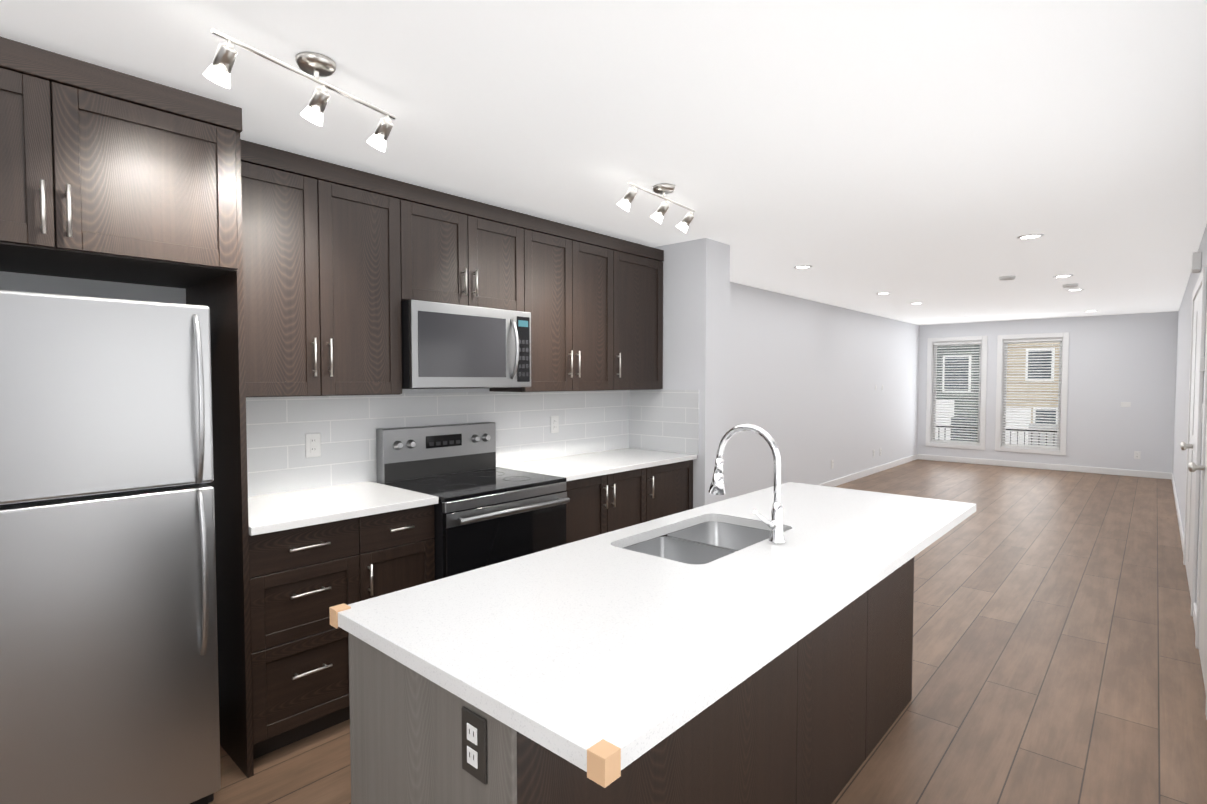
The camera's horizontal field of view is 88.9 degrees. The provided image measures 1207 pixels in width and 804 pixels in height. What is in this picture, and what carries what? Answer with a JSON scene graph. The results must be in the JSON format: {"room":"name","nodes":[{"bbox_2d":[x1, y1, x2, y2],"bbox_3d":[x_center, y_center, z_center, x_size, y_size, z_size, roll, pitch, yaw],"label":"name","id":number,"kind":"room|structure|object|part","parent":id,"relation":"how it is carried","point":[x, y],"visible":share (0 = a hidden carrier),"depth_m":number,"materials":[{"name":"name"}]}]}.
{"room":"kitchen","nodes":[
{"label":"kitchen","id":0,"kind":"room"},
{"bbox_2d":[0,271,608,494],"bbox_3d":[-1.766,0.123,2.914,0.450,2.425,5.380,2,3,42],"label":"wall","id":1,"kind":"structure","parent":0,"point":[13,281],"depth_m":2.37,"materials":[{"name":"white paint"}]},
{"bbox_2d":[240,139,415,396],"bbox_3d":[-1.329,-0.537,2.789,0.329,1.014,0.837,2,3,42],"label":"upper cabinet","id":2,"kind":"object","parent":1,"relation":"attached to","point":[340,263],"depth_m":2.67,"materials":[{"name":"brown wood"}]},
{"bbox_2d":[416,185,527,311],"bbox_3d":[-0.832,-0.785,3.335,0.329,0.559,0.772,2,3,42],"label":"upper cabinet","id":3,"kind":"object","parent":1,"relation":"attached to","point":[469,252],"depth_m":3.23,"materials":[{"name":"brown wood"}]},
{"bbox_2d":[401,300,530,388],"bbox_3d":[-0.785,-0.287,3.313,0.452,0.425,0.752,2,3,42],"label":"microwave","id":4,"kind":"object","parent":3,"relation":"attached to","point":[449,346],"visible":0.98,"depth_m":3.14,"materials":[{"name":"grey metal"}]},
{"bbox_2d":[246,389,698,496],"bbox_3d":[-0.529,0.174,3.478,0.639,0.454,2.891,2,3,42],"label":"backsplash","id":5,"kind":"structure","parent":1,"relation":"attached to","point":[279,428],"depth_m":3.56,"materials":[{"name":"tile"}]},
{"bbox_2d":[305,433,320,457],"bbox_3d":[-1.400,0.209,2.968,0.009,0.115,0.072,2,3,42],"label":"outlet","id":6,"kind":"object","parent":5,"relation":"attached to","point":[312,444],"visible":1,"depth_m":2.96,"materials":[{"name":"white plastic"}]},
{"bbox_2d":[551,416,558,432],"bbox_3d":[-0.329,0.151,4.159,0.009,0.115,0.072,2,3,42],"label":"outlet","id":7,"kind":"object","parent":5,"relation":"attached to","point":[554,424],"visible":1,"depth_m":4.16,"materials":[{"name":"white plastic"}]},
{"bbox_2d":[489,215,623,391],"bbox_3d":[-0.314,-0.578,3.919,0.329,1.014,0.898,2,3,42],"label":"upper cabinet","id":8,"kind":"object","parent":1,"relation":"attached to","point":[576,275],"depth_m":3.82,"materials":[{"name":"brown wood"}]},
{"bbox_2d":[624,240,663,389],"bbox_3d":[0.110,-0.595,4.392,0.329,1.014,0.613,2,3,42],"label":"upper cabinet","id":9,"kind":"object","parent":1,"relation":"attached to","point":[643,265],"depth_m":4.34,"materials":[{"name":"brown wood"}]},
{"bbox_2d":[0,0,1206,324],"bbox_3d":[2.408,-1.201,4.880,4.014,0.080,14.250,2,3,42],"label":"ceiling","id":10,"kind":"structure","parent":0,"point":[936,158],"depth_m":2.32,"materials":[{"name":"white paint"}]},
{"bbox_2d":[203,28,395,151],"bbox_3d":[-0.901,-0.964,1.914,0.145,0.177,0.623,1,2,29],"label":"track light","id":11,"kind":"object","parent":10,"relation":"attached to","point":[220,67],"visible":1,"depth_m":1.88,"materials":[{"name":"silver metal"}]},
{"bbox_2d":[617,182,694,232],"bbox_3d":[0.297,-1.009,3.150,0.144,0.177,0.620,2,3,38],"label":"track light","id":12,"kind":"object","parent":10,"relation":"attached to","point":[625,202],"visible":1,"depth_m":3.14,"materials":[{"name":"silver metal"}]},
{"bbox_2d":[794,265,811,268],"bbox_3d":[1.736,-1.174,5.356,0.156,0.007,0.156,2,3,42],"label":"recessed light","id":13,"kind":"object","parent":10,"relation":"in","point":[802,266],"visible":1,"depth_m":5.34,"materials":[{"name":"white"}]},
{"bbox_2d":[876,292,890,294],"bbox_3d":[3.184,-1.233,6.998,0.156,0.007,0.156,2,3,42],"label":"recessed light","id":14,"kind":"object","parent":10,"relation":"in","point":[883,293],"visible":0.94,"depth_m":7.00,"materials":[{"name":"white"}]},
{"bbox_2d":[999,276,1015,280],"bbox_3d":[3.854,-1.178,5.874,0.132,0.036,0.132,2,3,42],"label":"smoke detector","id":15,"kind":"object","parent":10,"relation":"attached to","point":[1005,278],"visible":1,"depth_m":5.83,"materials":[{"name":"white plastic"}]},
{"bbox_2d":[1017,234,1043,239],"bbox_3d":[2.927,-1.133,4.221,0.156,0.007,0.156,2,3,42],"label":"recessed light","id":16,"kind":"object","parent":10,"relation":"in","point":[1028,236],"visible":0.98,"depth_m":4.22,"materials":[{"name":"white"}]},
{"bbox_2d":[1053,274,1072,277],"bbox_3d":[4.353,-1.191,5.828,0.156,0.007,0.156,2,3,42],"label":"recessed light","id":17,"kind":"object","parent":10,"relation":"in","point":[1061,276],"visible":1,"depth_m":5.84,"materials":[{"name":"white"}]},
{"bbox_2d":[1062,283,1077,287],"bbox_3d":[4.813,-1.195,6.343,0.132,0.036,0.132,2,3,42],"label":"smoke detector","id":18,"kind":"object","parent":10,"relation":"attached to","point":[1073,285],"visible":1,"depth_m":6.30,"materials":[{"name":"white plastic"}]},
{"bbox_2d":[1066,289,1083,290],"bbox_3d":[5.153,-1.223,6.722,0.156,0.007,0.156,2,3,42],"label":"recessed light","id":19,"kind":"object","parent":10,"relation":"in","point":[1074,289],"visible":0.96,"depth_m":6.72,"materials":[{"name":"white"}]},
{"bbox_2d":[634,238,729,508],"bbox_3d":[0.395,0.055,4.804,1.140,2.425,0.320,2,3,42],"label":"wall","id":20,"kind":"structure","parent":0,"point":[696,299],"depth_m":4.39,"materials":[{"name":"white paint"}]},
{"bbox_2d":[208,459,1206,803],"bbox_3d":[2.408,1.303,4.970,4.014,0.080,14.250,2,3,42],"label":"floor","id":21,"kind":"structure","parent":0,"point":[1056,657],"depth_m":3.11,"materials":[{"name":"laminate"}]},
{"bbox_2d":[0,290,220,803],"bbox_3d":[-1.766,0.531,1.954,0.761,1.680,0.760,2,3,42],"label":"fridge","id":22,"kind":"object","parent":21,"relation":"on","point":[109,690],"visible":1,"depth_m":1.81,"materials":[{"name":"grey metal"}]},
{"bbox_2d":[0,36,253,777],"bbox_3d":[-1.817,0.176,2.014,0.671,2.385,1.000,2,3,42],"label":"surround","id":23,"kind":"object","parent":21,"relation":"on","point":[107,174],"visible":1,"depth_m":1.99,"materials":[{"name":"brown wood"}]},
{"bbox_2d":[249,505,434,758],"bbox_3d":[-1.237,0.903,2.717,0.632,0.881,0.775,2,3,42],"label":"base cabinet","id":24,"kind":"object","parent":21,"relation":"on","point":[303,580],"visible":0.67,"depth_m":2.42,"materials":[{"name":"brown wood"}]},
{"bbox_2d":[248,481,438,535],"bbox_3d":[-1.237,0.446,2.700,0.632,0.032,0.775,2,3,42],"label":"countertop","id":25,"kind":"structure","parent":24,"relation":"on","point":[270,513],"depth_m":2.62,"materials":[{"name":"white stone"}]},
{"bbox_2d":[376,422,569,579],"bbox_3d":[-0.674,0.731,3.247,0.720,1.186,0.766,2,3,42],"label":"range","id":26,"kind":"object","parent":21,"relation":"on","point":[487,512],"visible":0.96,"depth_m":3.17,"materials":[{"name":"grey metal"}]},
{"bbox_2d":[565,466,656,543],"bbox_3d":[-0.190,0.860,3.907,0.599,0.880,0.844,2,3,42],"label":"base cabinet","id":27,"kind":"object","parent":21,"relation":"on","point":[598,505],"depth_m":3.70,"materials":[{"name":"brown wood"}]},
{"bbox_2d":[349,521,913,803],"bbox_3d":[0.395,0.926,2.095,0.600,0.881,2.324,2,3,42],"label":"kitchen island","id":28,"kind":"object","parent":21,"relation":"on","point":[811,717],"visible":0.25,"depth_m":1.50,"materials":[{"name":"brown wood"}]},
{"bbox_2d":[329,482,975,787],"bbox_3d":[0.479,0.470,2.015,0.849,0.041,2.376,2,3,42],"label":"island countertop","id":29,"kind":"structure","parent":28,"relation":"on","point":[572,652],"depth_m":1.38,"materials":[{"name":"white stone"}]},
{"bbox_3d":[-0.606,0.492,1.417,0.034,0.040,0.034,2,3,42],"label":"corner guard","id":30,"kind":"part","parent":29,"relation":"part of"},
{"bbox_3d":[0.001,0.512,0.873,0.034,0.040,0.034,2,3,42],"label":"corner guard","id":31,"kind":"part","parent":29,"relation":"part of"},
{"bbox_2d":[623,522,769,563],"bbox_3d":[0.348,0.575,2.097,0.358,0.181,0.633,2,3,42],"label":"sink","id":32,"kind":"object","parent":29,"relation":"in","point":[705,543],"visible":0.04,"depth_m":2.19,"materials":[{"name":"silver metal"}]},
{"bbox_2d":[709,424,785,543],"bbox_3d":[0.449,0.264,2.034,0.281,0.379,0.147,2,3,42],"label":"faucet","id":33,"kind":"object","parent":29,"relation":"on","point":[774,524],"visible":1,"depth_m":1.99,"materials":[{"name":"silver metal"}]},
{"bbox_2d":[653,460,692,519],"bbox_3d":[0.218,0.844,4.361,0.599,0.880,0.593,2,3,42],"label":"base cabinet","id":34,"kind":"object","parent":21,"relation":"on","point":[674,480],"depth_m":4.21,"materials":[{"name":"brown wood"}]},
{"bbox_2d":[496,448,696,481],"bbox_3d":[-0.016,0.397,4.060,0.632,0.032,1.329,2,3,42],"label":"countertop","id":35,"kind":"structure","parent":34,"relation":"on","point":[580,466],"depth_m":3.92,"materials":[{"name":"white stone"}]},
{"bbox_2d":[728,282,918,498],"bbox_3d":[2.985,-0.069,8.234,0.150,2.425,8.250,2,3,42],"label":"wall","id":36,"kind":"structure","parent":0,"point":[806,376],"depth_m":7.76,"materials":[{"name":"white paint"}]},
{"bbox_2d":[819,454,917,486],"bbox_3d":[2.997,1.100,8.165,0.015,0.095,8.100,2,3,42],"label":"baseboard","id":37,"kind":"structure","parent":36,"relation":"attached to","point":[845,479],"depth_m":9.23,"materials":[{"name":"white wood"}]},
{"bbox_2d":[917,311,1177,472],"bbox_3d":[7.016,-0.134,10.056,3.414,2.425,0.150,2,3,42],"label":"wall","id":38,"kind":"structure","parent":0,"point":[1115,360],"depth_m":9.39,"materials":[{"name":"white paint"}]},
{"bbox_2d":[926,336,987,449],"bbox_3d":[6.180,-0.163,10.775,0.922,1.939,0.136,2,3,42],"label":"window","id":39,"kind":"structure","parent":38,"relation":"in","point":[932,381],"depth_m":10.76,"materials":[{"name":"white"}]},
{"bbox_2d":[995,332,1068,454],"bbox_3d":[6.989,-0.137,10.051,0.960,1.939,0.136,2,3,42],"label":"window","id":40,"kind":"structure","parent":38,"relation":"in","point":[1002,393],"depth_m":10.03,"materials":[{"name":"white"}]},
{"bbox_2d":[918,454,1169,478],"bbox_3d":[6.965,1.032,10.036,3.360,0.095,0.012,2,3,42],"label":"baseboard","id":41,"kind":"structure","parent":38,"relation":"attached to","point":[1072,468],"depth_m":9.85,"materials":[{"name":"white wood"}]},
{"bbox_2d":[1121,402,1130,406],"bbox_3d":[7.828,0.038,9.225,0.115,0.072,0.009,2,3,42],"label":"light switch","id":42,"kind":"object","parent":38,"relation":"attached to","point":[1125,404],"visible":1,"depth_m":9.22,"materials":[{"name":"white plastic"}]},
{"bbox_2d":[1134,451,1140,458],"bbox_3d":[7.940,0.791,9.152,0.072,0.115,0.009,2,3,42],"label":"outlet","id":43,"kind":"object","parent":38,"relation":"attached to","point":[1137,454],"visible":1,"depth_m":9.15,"materials":[{"name":"white plastic"}]},
{"bbox_2d":[1173,224,1206,604],"bbox_3d":[3.734,0.094,3.735,0.150,2.425,13.950,2,3,42],"label":"wall","id":44,"kind":"structure","parent":0,"point":[1182,385],"depth_m":6.14,"materials":[{"name":"white paint"}]},
{"bbox_2d":[1170,473,1183,553],"bbox_3d":[6.411,1.146,6.882,0.015,0.095,5.450,2,3,42],"label":"baseboard","id":45,"kind":"structure","parent":44,"relation":"attached to","point":[1171,474],"depth_m":6.25,"materials":[{"name":"white wood"}]},
{"bbox_2d":[1180,266,1206,616],"bbox_3d":[4.057,0.227,4.270,0.074,2.120,1.470,2,3,42],"label":"closet door","id":46,"kind":"structure","parent":44,"relation":"in","point":[1192,446],"depth_m":4.07,"materials":[{"name":"white wood"}]},
{"bbox_2d":[1193,603,1196,633],"bbox_3d":[3.413,1.267,3.541,0.012,0.095,0.490,2,3,42],"label":"baseboard","id":47,"kind":"structure","parent":44,"relation":"attached to","point":[1194,604],"depth_m":3.61,"materials":[{"name":"white wood"}]},
{"bbox_2d":[1191,252,1201,272],"bbox_3d":[4.145,-0.975,4.303,0.045,0.120,0.190,2,3,42],"label":"door chime","id":48,"kind":"object","parent":44,"relation":"attached to","point":[1196,257],"visible":0.94,"depth_m":4.24,"materials":[{"name":"white plastic"}]},
{"bbox_2d":[1188,322,1206,719],"bbox_3d":[2.874,0.275,2.954,0.074,2.120,1.010,2,3,42],"label":"hall door","id":49,"kind":"structure","parent":44,"relation":"in","point":[1201,629],"depth_m":3.20,"materials":[{"name":"white wood"}]},
{"bbox_2d":[1199,357,1204,371],"bbox_3d":[3.531,-0.220,3.630,0.024,0.085,0.110,2,3,42],"label":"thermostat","id":50,"kind":"object","parent":44,"relation":"attached to","point":[1201,364],"visible":0.92,"depth_m":3.59,"materials":[{"name":"white plastic"}]},
{"label":"outside","id":51,"kind":"structure","parent":0,"visible":0},
{"bbox_2d":[935,341,1059,445],"bbox_3d":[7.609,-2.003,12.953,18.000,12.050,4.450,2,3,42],"label":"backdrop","id":52,"kind":"structure","parent":51,"point":[1007,391],"depth_m":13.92,"materials":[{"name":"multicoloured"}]}
]}

